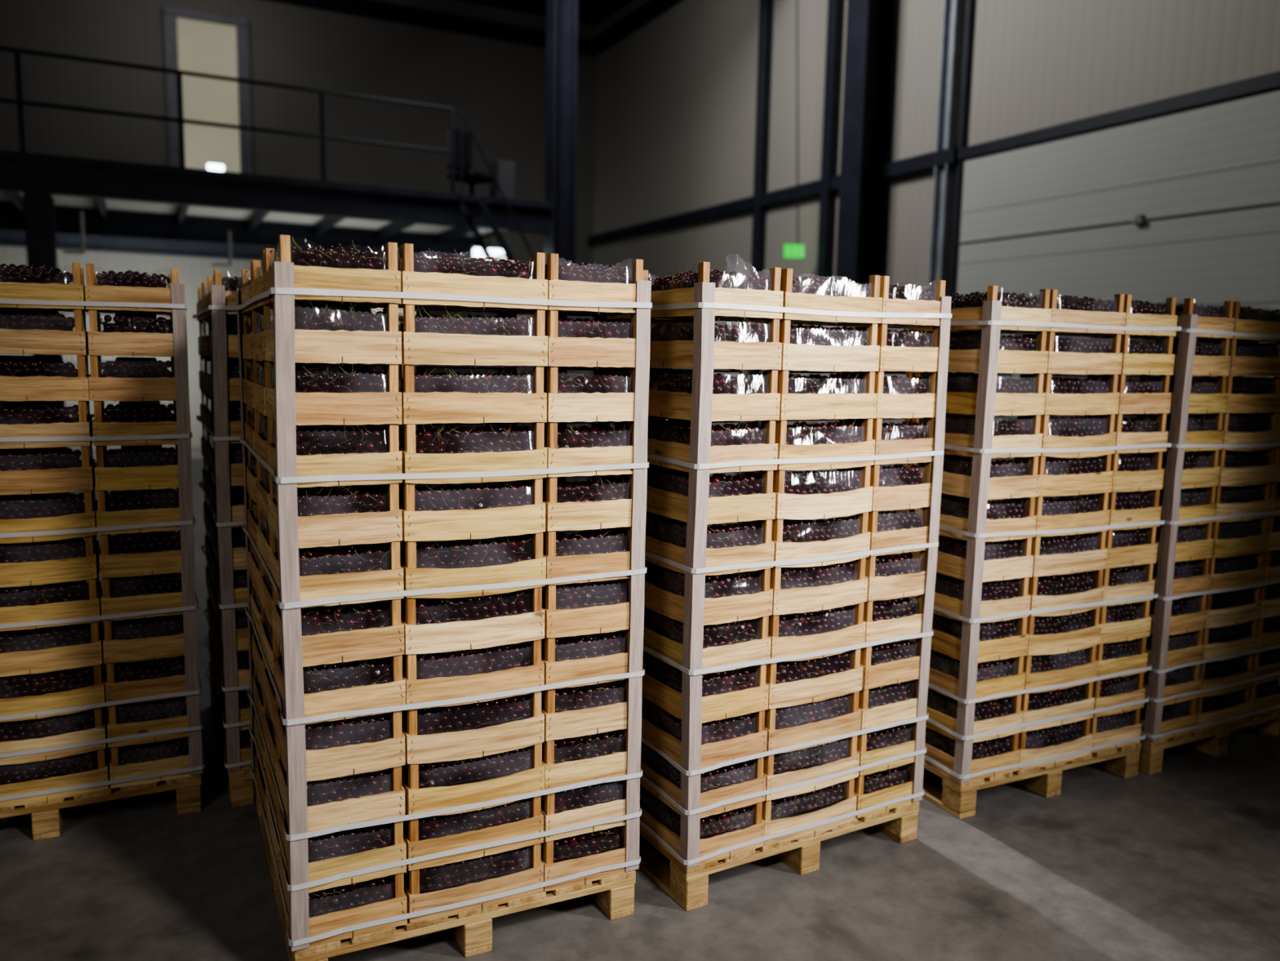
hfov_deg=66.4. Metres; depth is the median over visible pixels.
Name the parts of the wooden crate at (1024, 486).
corner post, corner post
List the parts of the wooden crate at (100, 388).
corner post, corner post, corner post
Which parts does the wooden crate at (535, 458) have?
corner post, corner post, corner post, corner post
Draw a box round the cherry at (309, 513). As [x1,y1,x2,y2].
[305,510,315,515]
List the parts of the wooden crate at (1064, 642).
corner post, corner post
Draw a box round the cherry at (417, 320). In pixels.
[403,305,421,326]
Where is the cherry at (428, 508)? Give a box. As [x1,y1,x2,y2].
[422,505,433,511]
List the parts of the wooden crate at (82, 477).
corner post, corner post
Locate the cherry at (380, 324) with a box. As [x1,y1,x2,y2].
[375,319,402,329]
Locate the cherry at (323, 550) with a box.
[319,546,333,555]
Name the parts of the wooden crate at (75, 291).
corner post, corner post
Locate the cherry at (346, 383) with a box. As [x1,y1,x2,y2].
[342,379,352,390]
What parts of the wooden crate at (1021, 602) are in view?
corner post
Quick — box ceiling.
[460,0,631,25]
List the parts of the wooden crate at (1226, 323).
corner post, corner post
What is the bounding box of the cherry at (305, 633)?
[302,630,311,635]
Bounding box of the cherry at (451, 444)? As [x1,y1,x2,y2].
[436,431,456,449]
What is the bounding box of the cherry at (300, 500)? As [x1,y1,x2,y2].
[297,496,303,507]
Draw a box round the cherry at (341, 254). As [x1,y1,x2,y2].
[324,249,346,260]
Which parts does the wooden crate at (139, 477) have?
corner post, corner post, corner post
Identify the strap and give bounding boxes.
[0,298,187,317]
[0,413,192,441]
[0,484,195,537]
[0,591,199,628]
[0,619,202,720]
[0,709,203,758]
[0,747,204,801]
[192,305,403,324]
[195,415,401,440]
[198,481,244,526]
[200,544,247,608]
[203,608,249,691]
[204,637,249,728]
[205,668,251,768]
[235,287,652,319]
[239,434,648,483]
[242,524,646,608]
[244,606,644,725]
[247,688,642,840]
[248,724,641,891]
[249,764,640,946]
[640,746,926,815]
[640,788,924,865]
[641,712,928,776]
[643,630,933,675]
[644,541,938,573]
[647,450,943,469]
[650,302,951,324]
[908,591,1158,622]
[920,519,1164,537]
[924,733,1146,779]
[925,695,1149,740]
[927,320,1181,333]
[928,663,1151,703]
[943,442,1171,453]
[1014,328,1279,337]
[1141,705,1279,738]
[1145,671,1279,702]
[1149,644,1279,673]
[1155,579,1279,600]
[1160,511,1279,524]
[1168,442,1279,448]
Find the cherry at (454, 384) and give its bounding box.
[448,375,466,389]
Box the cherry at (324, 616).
[320,613,330,622]
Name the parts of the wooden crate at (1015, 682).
corner post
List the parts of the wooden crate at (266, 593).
corner post, corner post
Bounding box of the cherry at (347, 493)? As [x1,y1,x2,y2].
[338,485,351,496]
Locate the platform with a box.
[0,150,551,407]
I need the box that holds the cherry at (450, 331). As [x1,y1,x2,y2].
[435,321,455,333]
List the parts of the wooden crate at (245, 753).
corner post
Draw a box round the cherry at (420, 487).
[414,483,424,491]
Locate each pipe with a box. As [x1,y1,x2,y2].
[62,211,85,254]
[212,231,231,266]
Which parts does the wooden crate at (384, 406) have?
corner post, corner post, corner post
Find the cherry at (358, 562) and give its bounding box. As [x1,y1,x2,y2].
[354,558,377,568]
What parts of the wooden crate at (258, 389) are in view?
corner post, corner post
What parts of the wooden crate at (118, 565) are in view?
corner post, corner post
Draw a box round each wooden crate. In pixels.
[0,262,88,312]
[0,308,88,355]
[0,355,90,403]
[0,400,93,448]
[0,443,95,496]
[0,487,97,544]
[0,533,99,586]
[0,574,101,631]
[0,619,103,676]
[0,659,106,722]
[0,706,107,764]
[0,742,110,807]
[84,262,178,315]
[87,309,173,358]
[88,355,175,403]
[92,400,177,447]
[94,444,178,491]
[95,487,180,534]
[98,529,181,577]
[100,572,182,621]
[102,613,184,663]
[105,656,186,704]
[106,696,188,747]
[109,736,199,788]
[196,283,203,321]
[198,321,203,356]
[199,355,205,391]
[200,391,206,423]
[200,424,208,462]
[201,282,234,319]
[201,316,231,356]
[202,457,209,496]
[203,355,238,395]
[203,495,210,533]
[204,393,235,434]
[204,528,211,567]
[205,560,213,599]
[206,269,263,317]
[206,432,213,471]
[206,595,214,634]
[208,316,252,358]
[208,466,215,508]
[208,505,217,549]
[208,626,214,669]
[208,660,216,702]
[209,358,265,400]
[209,544,217,585]
[211,397,241,443]
[211,582,218,623]
[212,440,244,485]
[212,615,221,659]
[213,485,244,528]
[213,651,222,697]
[214,684,222,733]
[215,517,246,569]
[215,558,247,610]
[217,600,248,651]
[219,641,249,690]
[220,678,249,730]
[221,706,251,771]
[240,260,263,314]
[241,311,253,361]
[242,358,337,408]
[244,403,256,451]
[245,448,257,502]
[246,493,258,547]
[248,540,261,596]
[249,249,302,310]
[249,582,261,638]
[250,305,266,360]
[250,628,263,686]
[252,360,361,415]
[252,664,264,730]
[253,711,266,774]
[254,409,362,469]
[254,751,267,819]
[255,462,270,520]
[256,506,271,571]
[258,560,274,626]
[258,604,275,678]
[261,660,276,728]
[262,234,400,308]
[262,696,277,777]
[264,303,401,365]
[264,753,279,822]
[265,361,402,427]
[266,417,402,488]
[266,473,402,548]
[266,795,280,872]
[269,529,404,608]
[271,587,404,666]
[272,638,405,724]
[274,690,405,781]
[274,741,404,831]
[276,792,406,893]
[277,846,407,951]
[334,363,406,389]
[370,307,403,320]
[374,423,404,439]
[379,243,547,313]
[382,304,547,368]
[383,363,546,425]
[384,422,546,484]
[384,477,545,542]
[398,320,403,331]
[398,481,404,490]
[400,532,546,598]
[400,539,403,547]
[400,586,544,654]
[401,690,544,764]
[401,742,544,816]
[402,639,544,710]
[403,795,543,871]
[403,843,543,923]
[514,253,643,317]
[514,365,635,423]
[514,421,633,477]
[515,310,635,368]
[529,474,632,531]
[530,526,631,585]
[541,628,630,689]
[541,679,628,741]
[541,779,626,842]
[541,825,634,891]
[542,577,631,637]
[542,728,627,789]
[561,366,610,369]
[580,366,672,379]
[604,319,670,368]
[606,314,677,322]
[621,415,667,435]
[626,463,666,476]
[640,749,766,817]
[640,791,764,866]
[641,662,768,723]
[641,706,767,768]
[643,261,783,320]
[643,615,771,674]
[644,519,774,575]
[644,568,773,625]
[646,467,775,524]
[647,417,777,474]
[648,368,780,422]
[649,319,782,371]
[729,368,877,421]
[741,267,882,324]
[742,511,870,568]
[745,465,872,520]
[745,557,867,614]
[750,417,875,471]
[751,602,866,661]
[753,319,879,373]
[761,777,856,844]
[763,735,859,800]
[764,690,861,754]
[765,648,862,708]
[804,370,937,419]
[836,462,933,511]
[838,417,935,465]
[839,762,914,817]
[840,275,946,327]
[842,721,915,775]
[844,550,928,600]
[844,593,924,642]
[844,679,919,730]
[845,637,921,689]
[848,506,930,555]
[853,324,939,373]
[884,370,964,381]
[902,462,920,466]
[902,534,1033,582]
[904,417,927,426]
[904,493,1036,542]
[905,680,1022,742]
[906,616,1028,662]
[906,639,1025,702]
[907,453,1039,500]
[909,293,964,333]
[909,572,1031,622]
[911,413,1042,457]
[914,285,1051,332]
[915,371,1045,416]
[920,330,1048,374]
[924,732,1020,782]
[997,372,1119,415]
[1000,530,1107,576]
[1000,718,1092,769]
[1001,568,1104,616]
[1004,492,1110,536]
[1004,682,1094,732]
[1007,453,1113,496]
[1008,644,1097,693]
[1010,607,1102,655]
[1014,288,1125,334]
[1017,331,1122,375]
[1017,413,1116,457]
[1047,373,1171,414]
[1072,563,1154,606]
[1074,671,1145,716]
[1076,708,1141,753]
[1078,488,1161,530]
[1080,293,1177,337]
[1080,636,1147,680]
[1083,451,1164,492]
[1084,413,1168,453]
[1084,526,1157,568]
[1086,600,1151,643]
[1090,334,1174,376]
[1102,297,1235,338]
[1102,373,1227,415]
[1125,338,1231,375]
[1126,522,1213,562]
[1126,557,1211,595]
[1126,697,1197,741]
[1128,663,1200,706]
[1131,594,1208,635]
[1131,629,1204,669]
[1133,413,1224,452]
[1133,449,1220,489]
[1133,486,1217,526]
[1170,374,1279,414]
[1174,301,1279,341]
[1181,551,1266,591]
[1182,685,1253,731]
[1186,482,1272,522]
[1186,619,1259,662]
[1186,653,1255,697]
[1190,448,1276,486]
[1190,586,1262,627]
[1194,412,1279,453]
[1195,338,1279,377]
[1195,516,1270,557]
[1201,375,1273,392]
[1240,684,1279,717]
[1241,651,1279,684]
[1243,342,1277,376]
[1243,585,1279,617]
[1243,617,1279,650]
[1248,550,1279,582]
[1250,412,1279,447]
[1252,320,1277,342]
[1253,515,1279,550]
[1255,481,1279,516]
[1259,447,1279,481]
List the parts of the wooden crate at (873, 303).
corner post, corner post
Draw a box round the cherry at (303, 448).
[296,439,316,453]
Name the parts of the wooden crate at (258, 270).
corner post, corner post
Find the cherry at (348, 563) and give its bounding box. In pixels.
[340,558,353,568]
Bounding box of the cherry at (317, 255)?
[300,250,324,261]
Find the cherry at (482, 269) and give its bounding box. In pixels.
[478,265,487,275]
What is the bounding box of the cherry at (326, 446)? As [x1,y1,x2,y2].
[320,441,346,452]
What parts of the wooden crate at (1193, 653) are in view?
corner post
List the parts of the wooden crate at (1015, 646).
corner post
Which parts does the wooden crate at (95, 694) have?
corner post, corner post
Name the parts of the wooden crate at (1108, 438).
corner post, corner post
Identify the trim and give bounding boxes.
[269,0,586,53]
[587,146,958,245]
[589,0,682,56]
[745,0,773,472]
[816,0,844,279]
[947,0,974,372]
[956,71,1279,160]
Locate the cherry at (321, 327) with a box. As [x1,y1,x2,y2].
[310,312,327,329]
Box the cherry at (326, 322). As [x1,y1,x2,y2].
[320,317,330,327]
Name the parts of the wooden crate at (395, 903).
corner post, corner post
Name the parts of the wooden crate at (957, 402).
corner post, corner post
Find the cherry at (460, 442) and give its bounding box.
[456,429,471,446]
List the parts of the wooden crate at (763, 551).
corner post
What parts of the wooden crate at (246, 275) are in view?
corner post, corner post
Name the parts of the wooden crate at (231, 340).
corner post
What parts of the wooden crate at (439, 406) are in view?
corner post, corner post, corner post, corner post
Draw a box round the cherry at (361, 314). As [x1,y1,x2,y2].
[356,311,382,320]
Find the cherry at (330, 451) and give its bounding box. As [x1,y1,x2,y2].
[319,444,335,454]
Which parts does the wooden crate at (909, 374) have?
corner post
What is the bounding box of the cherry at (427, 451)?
[425,448,435,453]
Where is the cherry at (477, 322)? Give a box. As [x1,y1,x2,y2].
[471,319,480,327]
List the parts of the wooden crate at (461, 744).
corner post, corner post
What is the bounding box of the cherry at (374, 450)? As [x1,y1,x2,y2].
[368,448,379,453]
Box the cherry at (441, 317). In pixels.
[437,312,457,322]
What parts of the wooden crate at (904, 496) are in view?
corner post, corner post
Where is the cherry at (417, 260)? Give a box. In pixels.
[413,257,421,266]
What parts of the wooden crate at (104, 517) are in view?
corner post, corner post, corner post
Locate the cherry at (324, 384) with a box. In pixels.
[320,373,338,389]
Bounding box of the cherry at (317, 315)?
[311,302,327,321]
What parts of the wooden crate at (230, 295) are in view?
corner post, corner post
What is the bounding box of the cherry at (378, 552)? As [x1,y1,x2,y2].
[373,542,386,557]
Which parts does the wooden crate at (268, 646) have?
corner post, corner post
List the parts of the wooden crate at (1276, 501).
corner post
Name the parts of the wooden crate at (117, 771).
corner post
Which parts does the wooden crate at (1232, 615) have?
corner post, corner post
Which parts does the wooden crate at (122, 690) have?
corner post, corner post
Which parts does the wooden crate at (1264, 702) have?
corner post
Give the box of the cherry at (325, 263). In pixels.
[317,257,328,266]
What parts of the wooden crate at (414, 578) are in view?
corner post, corner post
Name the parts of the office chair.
backrest, seat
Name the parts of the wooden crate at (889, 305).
corner post, corner post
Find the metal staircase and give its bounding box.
[458,109,546,367]
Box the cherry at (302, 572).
[299,569,308,575]
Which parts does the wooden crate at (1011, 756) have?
corner post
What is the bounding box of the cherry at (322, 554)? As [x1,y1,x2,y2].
[306,550,329,561]
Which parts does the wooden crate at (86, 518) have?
corner post, corner post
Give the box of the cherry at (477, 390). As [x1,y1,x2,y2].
[473,388,483,393]
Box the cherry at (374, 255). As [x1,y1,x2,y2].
[369,253,386,262]
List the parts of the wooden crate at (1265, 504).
corner post, corner post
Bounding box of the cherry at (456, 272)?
[453,270,477,274]
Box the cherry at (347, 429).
[340,425,351,437]
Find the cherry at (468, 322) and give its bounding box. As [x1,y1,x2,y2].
[457,315,471,327]
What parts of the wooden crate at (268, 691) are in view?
corner post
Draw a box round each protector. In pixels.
[170,283,202,775]
[210,284,239,771]
[235,287,256,774]
[272,261,309,951]
[625,280,651,871]
[680,281,715,867]
[912,296,951,802]
[952,300,1001,782]
[1143,314,1198,742]
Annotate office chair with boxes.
[445,126,494,195]
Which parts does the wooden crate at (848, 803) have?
corner post, corner post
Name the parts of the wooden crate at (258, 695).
corner post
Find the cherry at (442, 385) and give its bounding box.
[438,377,449,390]
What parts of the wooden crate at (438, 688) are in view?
corner post, corner post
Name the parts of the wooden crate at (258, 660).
corner post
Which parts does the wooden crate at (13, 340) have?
corner post, corner post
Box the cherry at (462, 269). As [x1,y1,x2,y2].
[448,265,467,274]
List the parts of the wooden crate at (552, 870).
corner post, corner post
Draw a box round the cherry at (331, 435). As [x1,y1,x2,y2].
[316,430,337,440]
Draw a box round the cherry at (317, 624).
[313,620,333,630]
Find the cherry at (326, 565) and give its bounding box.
[310,560,331,569]
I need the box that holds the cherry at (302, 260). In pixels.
[302,259,323,266]
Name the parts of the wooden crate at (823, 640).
corner post, corner post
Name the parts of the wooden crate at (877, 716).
corner post, corner post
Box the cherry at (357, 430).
[347,424,361,438]
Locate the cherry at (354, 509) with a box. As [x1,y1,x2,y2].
[350,504,364,512]
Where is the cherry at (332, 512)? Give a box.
[328,502,337,514]
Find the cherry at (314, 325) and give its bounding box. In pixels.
[309,319,336,329]
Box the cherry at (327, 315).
[321,312,333,322]
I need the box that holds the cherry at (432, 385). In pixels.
[427,381,437,391]
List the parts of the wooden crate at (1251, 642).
corner post, corner post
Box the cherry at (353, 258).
[346,254,355,264]
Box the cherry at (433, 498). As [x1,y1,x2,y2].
[426,488,444,504]
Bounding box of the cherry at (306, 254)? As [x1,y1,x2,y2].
[292,235,311,258]
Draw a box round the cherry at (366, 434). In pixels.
[356,424,368,439]
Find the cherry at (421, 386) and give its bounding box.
[417,382,426,391]
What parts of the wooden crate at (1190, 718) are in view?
corner post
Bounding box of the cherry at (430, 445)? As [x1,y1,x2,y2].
[425,427,444,449]
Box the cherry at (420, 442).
[416,438,426,447]
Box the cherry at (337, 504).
[332,495,349,510]
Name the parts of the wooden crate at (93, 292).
corner post, corner post, corner post, corner post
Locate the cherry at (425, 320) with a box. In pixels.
[417,304,431,325]
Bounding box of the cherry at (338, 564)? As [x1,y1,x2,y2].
[333,560,342,568]
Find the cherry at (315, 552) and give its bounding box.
[298,550,319,558]
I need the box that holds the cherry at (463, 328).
[448,313,468,333]
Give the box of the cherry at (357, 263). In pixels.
[342,246,362,267]
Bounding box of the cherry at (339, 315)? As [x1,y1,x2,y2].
[325,304,344,320]
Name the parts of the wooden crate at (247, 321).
corner post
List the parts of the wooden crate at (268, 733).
corner post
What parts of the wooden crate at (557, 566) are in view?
corner post, corner post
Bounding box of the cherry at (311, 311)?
[308,309,333,318]
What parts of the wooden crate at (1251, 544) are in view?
corner post, corner post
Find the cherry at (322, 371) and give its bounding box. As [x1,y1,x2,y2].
[316,363,332,377]
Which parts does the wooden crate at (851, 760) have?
corner post, corner post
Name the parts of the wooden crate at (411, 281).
corner post, corner post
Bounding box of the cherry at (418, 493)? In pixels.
[414,488,422,498]
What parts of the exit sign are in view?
suspension rod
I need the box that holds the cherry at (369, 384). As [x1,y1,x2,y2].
[364,377,383,390]
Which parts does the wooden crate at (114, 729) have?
corner post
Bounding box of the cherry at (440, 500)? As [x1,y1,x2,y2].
[425,492,446,504]
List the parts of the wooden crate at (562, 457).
corner post, corner post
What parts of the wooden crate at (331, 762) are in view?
corner post, corner post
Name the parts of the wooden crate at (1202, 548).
corner post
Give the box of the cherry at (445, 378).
[430,375,451,385]
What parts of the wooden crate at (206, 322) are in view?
corner post, corner post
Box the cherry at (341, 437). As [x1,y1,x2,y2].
[337,432,347,442]
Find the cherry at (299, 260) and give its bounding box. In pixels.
[296,256,306,266]
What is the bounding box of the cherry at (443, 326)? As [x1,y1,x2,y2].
[438,315,456,333]
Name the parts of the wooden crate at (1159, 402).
corner post, corner post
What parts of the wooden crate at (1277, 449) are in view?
corner post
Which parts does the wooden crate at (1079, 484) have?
corner post, corner post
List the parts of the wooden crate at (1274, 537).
corner post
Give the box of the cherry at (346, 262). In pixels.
[341,255,362,268]
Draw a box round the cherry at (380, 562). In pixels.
[373,549,390,566]
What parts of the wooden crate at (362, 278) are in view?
corner post, corner post, corner post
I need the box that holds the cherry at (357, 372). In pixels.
[353,369,360,378]
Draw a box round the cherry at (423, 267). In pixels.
[417,262,427,272]
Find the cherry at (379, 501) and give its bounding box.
[367,493,384,507]
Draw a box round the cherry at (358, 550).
[350,544,362,556]
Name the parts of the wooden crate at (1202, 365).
corner post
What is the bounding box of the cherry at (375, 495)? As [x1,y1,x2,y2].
[369,491,380,501]
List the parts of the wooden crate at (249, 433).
corner post, corner post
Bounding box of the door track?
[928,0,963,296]
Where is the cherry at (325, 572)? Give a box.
[310,570,330,574]
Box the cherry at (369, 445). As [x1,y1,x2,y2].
[364,440,374,450]
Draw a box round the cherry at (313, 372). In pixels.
[307,370,315,379]
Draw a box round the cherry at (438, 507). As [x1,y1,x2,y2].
[428,495,444,511]
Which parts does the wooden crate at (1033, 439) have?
corner post, corner post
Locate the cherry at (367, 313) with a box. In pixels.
[362,302,373,319]
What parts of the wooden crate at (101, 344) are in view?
corner post, corner post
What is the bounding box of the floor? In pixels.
[0,447,1279,960]
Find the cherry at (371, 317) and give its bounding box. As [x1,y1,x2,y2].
[367,314,377,324]
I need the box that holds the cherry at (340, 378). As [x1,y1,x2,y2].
[335,372,357,383]
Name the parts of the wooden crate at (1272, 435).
corner post, corner post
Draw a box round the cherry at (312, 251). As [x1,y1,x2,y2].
[293,239,314,256]
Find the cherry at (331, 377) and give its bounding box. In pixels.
[311,373,335,384]
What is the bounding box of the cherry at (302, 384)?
[297,377,318,389]
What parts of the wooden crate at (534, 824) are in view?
corner post, corner post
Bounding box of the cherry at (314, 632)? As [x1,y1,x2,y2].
[311,629,322,635]
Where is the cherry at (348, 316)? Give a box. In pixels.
[335,310,356,322]
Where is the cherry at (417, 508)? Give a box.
[414,504,423,511]
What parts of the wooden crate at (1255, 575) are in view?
corner post, corner post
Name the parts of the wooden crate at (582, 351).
corner post, corner post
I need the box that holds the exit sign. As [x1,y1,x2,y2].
[784,0,804,257]
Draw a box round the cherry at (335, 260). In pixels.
[319,249,341,266]
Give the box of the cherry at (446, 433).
[442,425,464,438]
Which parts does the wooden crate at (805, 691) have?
corner post, corner post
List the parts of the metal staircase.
rail post, handrail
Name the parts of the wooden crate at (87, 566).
corner post, corner post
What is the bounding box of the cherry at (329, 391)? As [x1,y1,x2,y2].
[315,382,335,392]
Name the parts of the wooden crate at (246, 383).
corner post, corner post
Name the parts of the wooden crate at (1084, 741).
corner post, corner post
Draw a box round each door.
[162,4,253,173]
[956,89,1279,459]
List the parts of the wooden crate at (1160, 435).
corner post, corner post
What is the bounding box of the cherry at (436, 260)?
[430,256,440,266]
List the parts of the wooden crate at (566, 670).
corner post, corner post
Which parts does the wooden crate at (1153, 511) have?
corner post, corner post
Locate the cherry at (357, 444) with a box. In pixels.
[353,428,364,450]
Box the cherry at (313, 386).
[297,376,319,391]
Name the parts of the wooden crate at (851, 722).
corner post, corner post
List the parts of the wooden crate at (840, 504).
corner post, corner post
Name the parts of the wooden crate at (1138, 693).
corner post, corner post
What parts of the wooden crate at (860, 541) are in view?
corner post, corner post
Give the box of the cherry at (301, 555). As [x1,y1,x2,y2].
[298,552,307,559]
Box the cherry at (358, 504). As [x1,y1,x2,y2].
[342,497,364,508]
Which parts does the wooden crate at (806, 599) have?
corner post, corner post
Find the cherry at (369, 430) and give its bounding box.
[359,424,371,439]
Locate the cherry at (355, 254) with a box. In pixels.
[338,243,357,257]
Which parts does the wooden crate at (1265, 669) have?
corner post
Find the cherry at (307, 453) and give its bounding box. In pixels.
[296,444,314,455]
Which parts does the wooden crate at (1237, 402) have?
corner post, corner post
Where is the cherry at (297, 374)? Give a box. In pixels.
[295,372,316,382]
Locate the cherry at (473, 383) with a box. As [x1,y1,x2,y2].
[468,379,488,389]
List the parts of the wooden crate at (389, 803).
corner post, corner post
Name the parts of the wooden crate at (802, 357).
corner post, corner post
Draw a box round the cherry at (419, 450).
[415,446,438,453]
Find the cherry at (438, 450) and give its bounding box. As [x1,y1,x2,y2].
[435,447,445,453]
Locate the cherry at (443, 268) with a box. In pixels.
[438,262,448,273]
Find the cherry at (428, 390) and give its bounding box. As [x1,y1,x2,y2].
[421,388,432,392]
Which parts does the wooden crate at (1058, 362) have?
corner post, corner post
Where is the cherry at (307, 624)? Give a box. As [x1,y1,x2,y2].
[302,618,311,628]
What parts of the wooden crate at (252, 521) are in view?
corner post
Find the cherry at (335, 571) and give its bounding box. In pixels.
[331,568,341,573]
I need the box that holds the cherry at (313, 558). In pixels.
[307,554,318,564]
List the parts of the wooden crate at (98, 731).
corner post, corner post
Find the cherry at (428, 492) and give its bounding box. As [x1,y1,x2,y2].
[422,484,440,497]
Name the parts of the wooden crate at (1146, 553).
corner post, corner post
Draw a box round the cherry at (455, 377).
[445,368,460,383]
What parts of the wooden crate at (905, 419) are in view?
corner post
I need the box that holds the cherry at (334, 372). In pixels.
[328,370,337,376]
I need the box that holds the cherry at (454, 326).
[442,315,458,333]
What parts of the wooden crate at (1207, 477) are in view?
corner post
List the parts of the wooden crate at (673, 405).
corner post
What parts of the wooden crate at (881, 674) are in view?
corner post, corner post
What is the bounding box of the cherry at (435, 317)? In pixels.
[422,306,440,324]
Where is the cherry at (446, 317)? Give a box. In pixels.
[440,315,451,325]
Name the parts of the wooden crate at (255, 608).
corner post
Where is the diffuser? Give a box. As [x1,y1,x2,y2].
[472,248,505,259]
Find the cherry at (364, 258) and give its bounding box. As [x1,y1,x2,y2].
[356,252,381,263]
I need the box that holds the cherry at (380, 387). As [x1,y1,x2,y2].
[374,380,387,391]
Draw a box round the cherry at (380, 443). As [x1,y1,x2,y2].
[374,438,399,448]
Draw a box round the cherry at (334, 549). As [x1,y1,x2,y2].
[330,548,340,555]
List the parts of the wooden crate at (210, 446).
corner post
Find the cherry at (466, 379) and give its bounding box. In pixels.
[450,365,470,383]
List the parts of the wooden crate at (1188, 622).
corner post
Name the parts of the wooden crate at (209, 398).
corner post, corner post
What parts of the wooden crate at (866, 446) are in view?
corner post, corner post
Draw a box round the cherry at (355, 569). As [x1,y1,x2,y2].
[341,565,363,572]
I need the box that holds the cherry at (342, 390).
[337,389,346,392]
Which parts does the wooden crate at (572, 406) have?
corner post, corner post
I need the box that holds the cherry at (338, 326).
[331,320,342,330]
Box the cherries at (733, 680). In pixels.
[0,244,1279,917]
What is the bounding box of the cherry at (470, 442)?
[466,436,475,447]
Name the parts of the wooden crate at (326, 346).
corner post, corner post, corner post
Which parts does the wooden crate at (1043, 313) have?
corner post, corner post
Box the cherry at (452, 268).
[448,262,467,273]
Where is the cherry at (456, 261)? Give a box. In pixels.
[452,256,472,268]
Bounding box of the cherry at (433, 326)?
[428,320,447,331]
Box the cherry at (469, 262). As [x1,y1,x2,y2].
[453,248,473,268]
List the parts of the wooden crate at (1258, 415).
corner post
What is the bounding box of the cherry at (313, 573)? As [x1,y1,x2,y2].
[309,571,319,575]
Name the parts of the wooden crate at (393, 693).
corner post, corner post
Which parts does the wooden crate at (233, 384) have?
corner post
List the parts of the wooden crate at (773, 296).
corner post, corner post, corner post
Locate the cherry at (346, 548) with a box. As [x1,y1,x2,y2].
[341,544,355,554]
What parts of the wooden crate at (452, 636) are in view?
corner post, corner post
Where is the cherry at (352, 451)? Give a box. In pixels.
[347,442,365,453]
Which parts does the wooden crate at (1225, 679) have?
corner post, corner post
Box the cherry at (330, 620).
[324,616,333,625]
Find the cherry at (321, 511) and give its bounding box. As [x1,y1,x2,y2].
[315,508,326,515]
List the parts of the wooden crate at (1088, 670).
corner post, corner post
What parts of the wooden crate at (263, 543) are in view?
corner post, corner post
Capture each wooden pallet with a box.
[0,747,201,840]
[208,676,254,808]
[254,775,635,960]
[639,800,919,911]
[922,742,1141,818]
[1137,710,1279,774]
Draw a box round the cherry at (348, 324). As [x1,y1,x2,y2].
[333,320,353,330]
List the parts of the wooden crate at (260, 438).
corner post, corner post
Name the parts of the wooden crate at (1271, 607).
corner post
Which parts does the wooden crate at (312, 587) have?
corner post, corner post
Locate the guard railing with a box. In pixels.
[0,45,454,193]
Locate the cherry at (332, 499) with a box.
[327,495,337,506]
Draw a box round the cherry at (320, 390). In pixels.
[315,387,326,392]
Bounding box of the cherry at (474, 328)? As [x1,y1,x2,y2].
[457,314,479,333]
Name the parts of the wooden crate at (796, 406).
corner post, corner post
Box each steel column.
[544,0,577,367]
[835,0,898,371]
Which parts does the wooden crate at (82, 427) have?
corner post, corner post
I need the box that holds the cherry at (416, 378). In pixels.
[413,369,426,383]
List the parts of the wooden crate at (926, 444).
corner post, corner post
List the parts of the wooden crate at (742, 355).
corner post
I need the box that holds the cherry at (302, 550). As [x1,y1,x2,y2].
[298,548,305,553]
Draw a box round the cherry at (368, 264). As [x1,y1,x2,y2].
[350,256,373,269]
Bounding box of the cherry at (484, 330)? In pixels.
[478,316,493,334]
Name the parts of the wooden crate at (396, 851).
corner post, corner post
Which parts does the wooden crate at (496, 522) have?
corner post, corner post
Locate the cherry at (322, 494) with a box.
[318,492,328,499]
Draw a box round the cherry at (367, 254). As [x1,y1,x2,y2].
[351,240,369,259]
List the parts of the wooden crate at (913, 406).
corner post, corner post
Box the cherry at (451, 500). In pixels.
[444,489,456,505]
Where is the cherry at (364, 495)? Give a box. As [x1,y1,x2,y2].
[360,491,385,501]
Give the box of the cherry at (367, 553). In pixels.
[363,547,373,558]
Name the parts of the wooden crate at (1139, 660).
corner post, corner post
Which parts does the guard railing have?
rail post, rail post, rail, rail, rail post, rail post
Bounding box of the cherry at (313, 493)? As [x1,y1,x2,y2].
[307,488,322,499]
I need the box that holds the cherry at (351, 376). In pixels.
[337,363,357,381]
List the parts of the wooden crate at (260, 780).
corner post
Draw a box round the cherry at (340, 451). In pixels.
[335,448,346,453]
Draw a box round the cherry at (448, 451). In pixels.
[435,448,455,453]
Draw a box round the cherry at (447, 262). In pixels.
[442,259,463,269]
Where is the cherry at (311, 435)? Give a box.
[306,431,316,440]
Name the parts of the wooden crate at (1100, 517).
corner post, corner post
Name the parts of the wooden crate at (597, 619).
corner post, corner post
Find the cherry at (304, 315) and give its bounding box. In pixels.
[299,313,310,322]
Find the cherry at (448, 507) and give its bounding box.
[441,493,454,510]
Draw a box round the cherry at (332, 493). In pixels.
[328,487,351,498]
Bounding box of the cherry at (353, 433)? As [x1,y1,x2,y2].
[347,429,359,439]
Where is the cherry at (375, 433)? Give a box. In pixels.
[363,424,381,439]
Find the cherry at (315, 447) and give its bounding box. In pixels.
[308,442,319,453]
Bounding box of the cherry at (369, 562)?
[354,550,374,566]
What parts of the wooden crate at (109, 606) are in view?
corner post, corner post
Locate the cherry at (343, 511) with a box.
[338,509,349,513]
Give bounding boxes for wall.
[0,0,595,450]
[592,0,1279,472]

